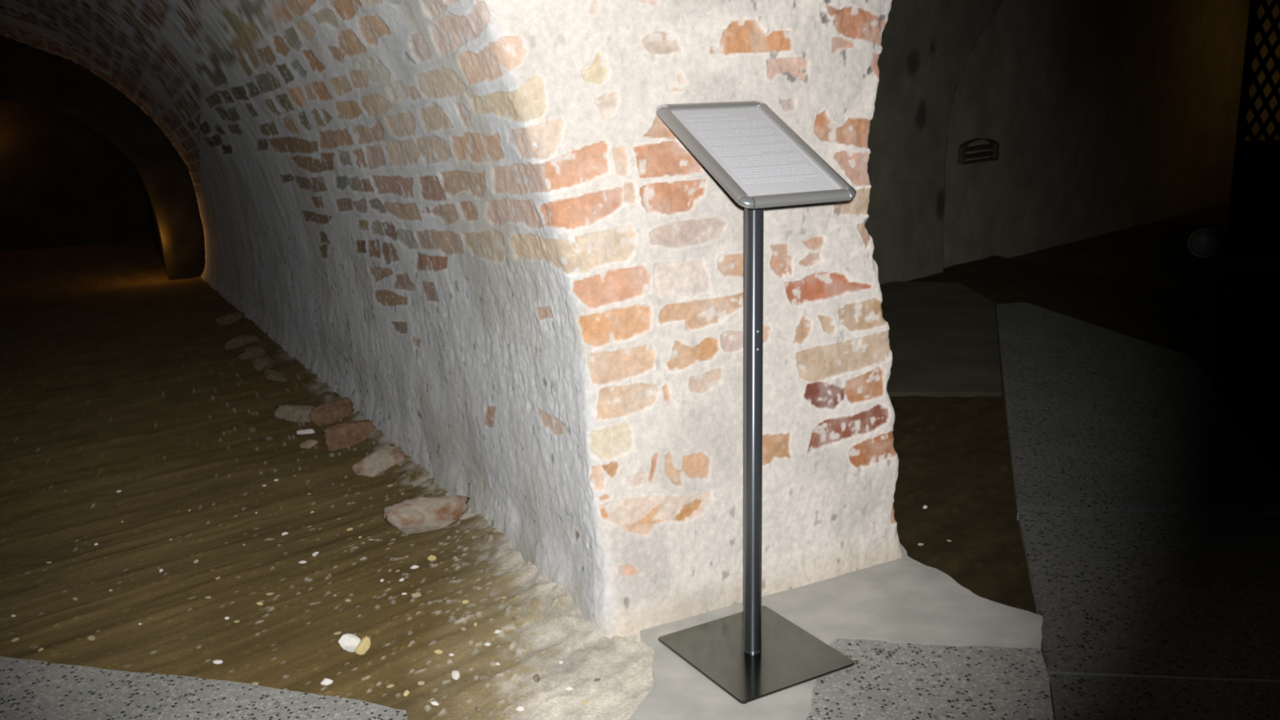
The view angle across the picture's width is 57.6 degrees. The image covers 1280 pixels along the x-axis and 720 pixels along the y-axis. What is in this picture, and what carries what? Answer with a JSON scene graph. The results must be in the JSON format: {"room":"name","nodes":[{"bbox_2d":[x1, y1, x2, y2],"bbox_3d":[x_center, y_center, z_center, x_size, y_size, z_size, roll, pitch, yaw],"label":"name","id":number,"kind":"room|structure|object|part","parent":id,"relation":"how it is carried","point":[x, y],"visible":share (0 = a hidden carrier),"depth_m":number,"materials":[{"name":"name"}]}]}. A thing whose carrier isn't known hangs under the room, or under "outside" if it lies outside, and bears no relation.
{"room":"underground passage","nodes":[
{"label":"underground passage","id":0,"kind":"room"},
{"bbox_2d":[0,98,153,252],"bbox_3d":[-9.219,-2.961,16.740,5.814,3.600,0.200,-9,16,-27],"label":"wall","id":1,"kind":"structure","parent":0,"point":[63,184],"depth_m":17.11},
{"bbox_2d":[0,35,205,280],"bbox_3d":[-8.460,-2.584,14.755,5.239,3.500,4.212,-9,16,-27],"label":"arch","id":2,"kind":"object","parent":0,"point":[28,74],"depth_m":13.66,"materials":[{"name":"paint"}]},
{"bbox_2d":[0,239,1279,719],"bbox_3d":[-3.217,-0.409,9.409,9.059,1.153,19.404,-7,15,-23],"label":"floor","id":3,"kind":"structure","parent":0,"point":[116,374],"depth_m":3.24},
{"bbox_2d":[10,637,19,641],"bbox_3d":[-1.502,0.672,2.799,0.012,0.007,0.019,9,17,35],"label":"pebble","id":4,"kind":"object","parent":3,"relation":"on","point":[15,639],"visible":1,"depth_m":2.80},
{"bbox_2d":[87,635,95,640],"bbox_3d":[-1.306,0.663,2.772,0.028,0.008,0.017,8,17,34],"label":"pebble","id":5,"kind":"object","parent":3,"relation":"on","point":[91,637],"visible":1,"depth_m":2.77,"materials":[{"name":"brown stone"}]},
{"bbox_2d":[213,659,222,664],"bbox_3d":[-0.944,0.674,2.599,0.023,0.009,0.012,0,14,6],"label":"pebble","id":6,"kind":"object","parent":3,"relation":"on","point":[218,661],"visible":1,"depth_m":2.60,"materials":[{"name":"white stone"}]},
{"bbox_2d":[215,311,244,325],"bbox_3d":[-3.238,-0.315,9.211,0.137,0.106,0.237,2,15,14],"label":"rubble stone","id":7,"kind":"object","parent":3,"relation":"on","point":[231,318],"visible":0.95,"depth_m":9.17,"materials":[{"name":"stone"}]},
{"bbox_2d":[222,333,260,350],"bbox_3d":[-2.680,-0.122,7.849,0.104,0.088,0.292,5,15,24],"label":"rubble stone","id":8,"kind":"object","parent":3,"relation":"on","point":[242,340],"visible":0.97,"depth_m":7.81,"materials":[{"name":"stone"}]},
{"bbox_2d":[237,346,266,359],"bbox_3d":[-2.435,-0.041,7.318,0.125,0.084,0.246,4,15,19],"label":"rubble stone","id":9,"kind":"object","parent":3,"relation":"on","point":[254,352],"visible":0.84,"depth_m":7.28,"materials":[{"name":"grey stone"}]},
{"bbox_2d":[252,354,275,372],"bbox_3d":[-2.195,0.028,6.790,0.109,0.090,0.213,-3,14,-8],"label":"rubble stone","id":10,"kind":"object","parent":3,"relation":"on","point":[266,361],"visible":0.89,"depth_m":6.74,"materials":[{"name":"stone"}]},
{"bbox_2d":[263,366,288,382],"bbox_3d":[-1.994,0.088,6.363,0.114,0.094,0.241,-7,15,-23],"label":"rubble stone","id":11,"kind":"object","parent":3,"relation":"on","point":[271,375],"visible":0.98,"depth_m":6.29,"materials":[{"name":"stone"}]},
{"bbox_2d":[282,674,289,679],"bbox_3d":[-0.764,0.684,2.516,0.014,0.009,0.010,-2,14,-2],"label":"pebble","id":12,"kind":"object","parent":3,"relation":"on","point":[286,676],"visible":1,"depth_m":2.51,"materials":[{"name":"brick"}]},
{"bbox_2d":[274,404,316,422],"bbox_3d":[-1.556,0.240,5.290,0.250,0.074,0.127,7,16,29],"label":"lump","id":13,"kind":"object","parent":3,"relation":"on","point":[293,413],"visible":0.84,"depth_m":5.24,"materials":[{"name":"beige stone"}]},
{"bbox_2d":[296,428,315,434],"bbox_3d":[-1.418,0.306,4.939,0.077,0.021,0.032,-5,15,-17],"label":"chip","id":14,"kind":"object","parent":3,"relation":"on","point":[309,430],"visible":1,"depth_m":4.93,"materials":[{"name":"white stone"}]},
{"bbox_2d":[299,439,318,448],"bbox_3d":[-1.331,0.338,4.679,0.048,0.034,0.080,12,19,43],"label":"chip","id":15,"kind":"object","parent":3,"relation":"on","point":[308,444],"visible":1,"depth_m":4.66,"materials":[{"name":"beige stone"}]},
{"bbox_2d":[312,551,319,556],"bbox_3d":[-0.921,0.549,3.305,0.014,0.008,0.026,3,15,16],"label":"pebble","id":16,"kind":"object","parent":3,"relation":"on","point":[314,553],"visible":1,"depth_m":3.30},
{"bbox_2d":[320,678,333,685],"bbox_3d":[-0.668,0.685,2.481,0.019,0.015,0.024,12,20,43],"label":"pebble","id":17,"kind":"object","parent":3,"relation":"on","point":[326,682],"visible":1,"depth_m":2.48,"materials":[{"name":"white stone"}]},
{"bbox_2d":[309,397,354,426],"bbox_3d":[-1.363,0.239,5.178,0.095,0.102,0.235,10,18,38],"label":"fragment","id":18,"kind":"object","parent":3,"relation":"on","point":[332,411],"visible":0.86,"depth_m":5.15,"materials":[{"name":"orange brick"}]},
{"bbox_2d":[323,419,376,451],"bbox_3d":[-1.167,0.301,4.667,0.214,0.112,0.098,-9,16,-28],"label":"fragment","id":19,"kind":"object","parent":3,"relation":"on","point":[342,435],"visible":0.98,"depth_m":4.62,"materials":[{"name":"brown brick"}]},
{"bbox_2d":[337,633,370,654],"bbox_3d":[-0.638,0.639,2.617,0.065,0.053,0.045,1,14,8],"label":"lime stone","id":20,"kind":"object","parent":3,"relation":"on","point":[350,642],"visible":1,"depth_m":2.60,"materials":[{"name":"white stone"}]},
{"bbox_2d":[351,444,406,476],"bbox_3d":[-0.944,0.371,4.245,0.132,0.087,0.185,9,17,36],"label":"fragment","id":21,"kind":"object","parent":3,"relation":"on","point":[385,457],"visible":0.95,"depth_m":4.20,"materials":[{"name":"beige stone"}]},
{"bbox_2d":[386,684,394,688],"bbox_3d":[-0.528,0.689,2.461,0.017,0.006,0.012,-13,18,-39],"label":"pebble","id":22,"kind":"object","parent":3,"relation":"on","point":[389,686],"visible":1,"depth_m":2.46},
{"bbox_2d":[403,689,409,696],"bbox_3d":[-0.487,0.695,2.431,0.010,0.010,0.018,4,15,19],"label":"pebble","id":23,"kind":"object","parent":3,"relation":"on","point":[406,692],"visible":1,"depth_m":2.43,"materials":[{"name":"yellow stone"}]},
{"bbox_2d":[410,564,418,568],"bbox_3d":[-0.608,0.557,3.138,0.025,0.010,0.012,-9,16,-28],"label":"pebble","id":24,"kind":"object","parent":3,"relation":"on","point":[414,566],"visible":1,"depth_m":3.13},
{"bbox_2d":[411,592,421,597],"bbox_3d":[-0.562,0.590,2.924,0.026,0.011,0.019,-3,14,-9],"label":"pebble","id":25,"kind":"object","parent":3,"relation":"on","point":[415,594],"visible":1,"depth_m":2.92,"materials":[{"name":"beige stone"}]},
{"bbox_2d":[417,680,425,684],"bbox_3d":[-0.465,0.685,2.471,0.016,0.008,0.012,3,15,15],"label":"pebble","id":26,"kind":"object","parent":3,"relation":"on","point":[420,682],"visible":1,"depth_m":2.47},
{"bbox_2d":[382,495,470,533],"bbox_3d":[-0.639,0.464,3.500,0.282,0.116,0.157,-12,18,-38],"label":"lump","id":27,"kind":"object","parent":3,"relation":"on","point":[418,514],"visible":0.93,"depth_m":3.44,"materials":[{"name":"beige stone"}]},
{"bbox_2d":[427,555,435,560],"bbox_3d":[-0.571,0.542,3.194,0.023,0.017,0.017,0,14,4],"label":"pebble","id":28,"kind":"object","parent":3,"relation":"on","point":[431,557],"visible":1,"depth_m":3.19,"materials":[{"name":"beige stone"}]},
{"bbox_2d":[430,701,439,705],"bbox_3d":[-0.421,0.704,2.390,0.022,0.008,0.012,6,16,25],"label":"pebble","id":29,"kind":"object","parent":3,"relation":"on","point":[433,703],"visible":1,"depth_m":2.39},
{"bbox_2d":[434,648,442,653],"bbox_3d":[-0.451,0.652,2.605,0.019,0.010,0.011,4,15,19],"label":"pebble","id":30,"kind":"object","parent":3,"relation":"on","point":[437,651],"visible":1,"depth_m":2.60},
{"bbox_2d":[0,0,902,638],"bbox_3d":[-3.126,-1.368,7.638,8.502,4.037,12.713,-1,14,0],"label":"wall pier","id":31,"kind":"object","parent":3,"relation":"on","point":[480,224],"visible":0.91,"depth_m":2.77,"materials":[{"name":"brick"}]},
{"bbox_2d":[451,670,459,679],"bbox_3d":[-0.395,0.676,2.496,0.018,0.014,0.034,-5,15,-16],"label":"pebble","id":32,"kind":"object","parent":3,"relation":"on","point":[455,674],"visible":1,"depth_m":2.49,"materials":[{"name":"white stone"}]},
{"bbox_2d":[462,600,468,604],"bbox_3d":[-0.430,0.595,2.866,0.016,0.010,0.010,-1,14,0],"label":"pebble","id":33,"kind":"object","parent":3,"relation":"on","point":[464,602],"visible":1,"depth_m":2.86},
{"bbox_2d":[475,706,480,711],"bbox_3d":[-0.329,0.709,2.366,0.010,0.009,0.018,-12,18,-37],"label":"pebble","id":34,"kind":"object","parent":3,"relation":"on","point":[477,708],"visible":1,"depth_m":2.36,"materials":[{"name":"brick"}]},
{"bbox_2d":[478,674,492,680],"bbox_3d":[-0.331,0.678,2.485,0.030,0.013,0.014,-3,14,-6],"label":"pebble","id":35,"kind":"object","parent":3,"relation":"on","point":[485,677],"visible":1,"depth_m":2.48,"materials":[{"name":"stone"}]},
{"bbox_2d":[515,706,524,711],"bbox_3d":[-0.243,0.707,2.361,0.016,0.010,0.012,-9,16,-27],"label":"pebble","id":36,"kind":"object","parent":3,"relation":"on","point":[519,708],"visible":1,"depth_m":2.36,"materials":[{"name":"white stone"}]},
{"bbox_2d":[533,674,540,682],"bbox_3d":[-0.221,0.677,2.478,0.015,0.014,0.024,3,15,18],"label":"pebble","id":37,"kind":"object","parent":3,"relation":"on","point":[536,678],"visible":1,"depth_m":2.47,"materials":[{"name":"stone"}]},
{"bbox_2d":[564,686,573,690],"bbox_3d":[-0.149,0.687,2.436,0.019,0.008,0.012,-4,14,-9],"label":"pebble","id":38,"kind":"object","parent":3,"relation":"on","point":[568,688],"visible":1,"depth_m":2.43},
{"bbox_2d":[656,100,856,703],"bbox_3d":[0.235,0.071,2.413,0.300,1.178,0.358,-9,16,-29],"label":"stand","id":39,"kind":"object","parent":3,"relation":"on","point":[753,653],"visible":1,"depth_m":2.39,"materials":[{"name":"metal"}]},
{"bbox_3d":[0.117,-0.398,2.237,0.025,0.164,0.305,-8,16,-26],"label":"frame rail","id":40,"kind":"part","parent":39,"relation":"part of","materials":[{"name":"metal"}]},
{"bbox_3d":[0.148,-0.525,2.409,0.214,0.015,0.025,-8,16,-26],"label":"frame rail","id":41,"kind":"part","parent":39,"relation":"part of","materials":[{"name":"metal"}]},
{"bbox_3d":[0.250,0.636,2.549,0.300,0.005,0.329,-9,16,-29],"label":"plate","id":42,"kind":"part","parent":39,"relation":"part of","materials":[{"name":"metal"}]},
{"bbox_3d":[0.299,-0.301,2.171,0.214,0.021,0.023,-8,16,-26],"label":"frame rail","id":43,"kind":"part","parent":39,"relation":"part of","materials":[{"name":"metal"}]},
{"bbox_3d":[0.329,-0.429,2.343,0.025,0.164,0.305,-8,16,-26],"label":"frame rail","id":44,"kind":"part","parent":39,"relation":"part of","materials":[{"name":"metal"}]},
{"bbox_2d":[1016,504,1279,519],"bbox_3d":[1.475,0.444,3.323,0.792,0.030,0.064,0,14,5],"label":"trim","id":45,"kind":"structure","parent":3,"relation":"on","point":[1017,508],"depth_m":3.32,"materials":[{"name":"metal"}]},
{"bbox_2d":[1047,667,1279,684],"bbox_3d":[1.236,0.676,2.413,0.763,0.030,0.048,1,14,7],"label":"trim","id":46,"kind":"structure","parent":3,"relation":"on","point":[1048,671],"depth_m":2.43,"materials":[{"name":"metal"}]},
{"bbox_2d":[1187,226,1221,326],"bbox_3d":[2.718,-0.385,5.646,0.220,0.526,0.220,6,16,25],"label":"spotlight","id":47,"kind":"object","parent":3,"relation":"on","point":[1203,242],"visible":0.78,"depth_m":5.57,"materials":[{"name":"black metal"}]},
{"bbox_3d":[2.719,-0.329,5.660,0.032,0.369,0.032,6,16,25],"label":"post","id":48,"kind":"part","parent":47,"relation":"part of","materials":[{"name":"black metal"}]},
{"bbox_2d":[880,280,1001,397],"bbox_3d":[1.419,-0.140,5.713,0.718,0.050,2.489,2,14,12],"label":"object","id":49,"kind":"structure","parent":0,"point":[943,336],"depth_m":5.40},
{"bbox_2d":[864,0,1279,284],"bbox_3d":[5.431,-3.216,10.336,16.500,3.700,0.103,-15,19,-43],"label":"wall","id":50,"kind":"structure","parent":0,"point":[1104,117],"depth_m":8.07,"materials":[{"name":"grey paint"}]},
{"bbox_2d":[956,137,999,164],"bbox_3d":[2.150,-1.344,7.460,0.449,0.149,0.085,-15,19,-43],"label":"air vent","id":51,"kind":"object","parent":50,"relation":"in","point":[993,145],"visible":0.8,"depth_m":7.44,"materials":[{"name":"metal"}]},
{"bbox_2d":[1010,202,1279,311],"bbox_3d":[7.985,-0.800,8.088,15.000,0.070,16.000,-1,14,0],"label":"floor","id":52,"kind":"structure","parent":0,"point":[1157,253],"depth_m":7.77,"materials":[{"name":"black"}]},
{"bbox_2d":[1223,0,1279,258],"bbox_3d":[4.526,-1.816,7.254,1.655,2.318,0.034,-3,14,-8],"label":"door","id":53,"kind":"structure","parent":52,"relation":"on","point":[1253,224],"depth_m":7.29,"materials":[{"name":"black metal"}]},
{"bbox_3d":[4.542,-1.056,7.444,1.620,0.660,0.012,-3,14,-8],"label":"kick panel","id":54,"kind":"part","parent":53,"relation":"part of","materials":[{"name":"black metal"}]}
]}

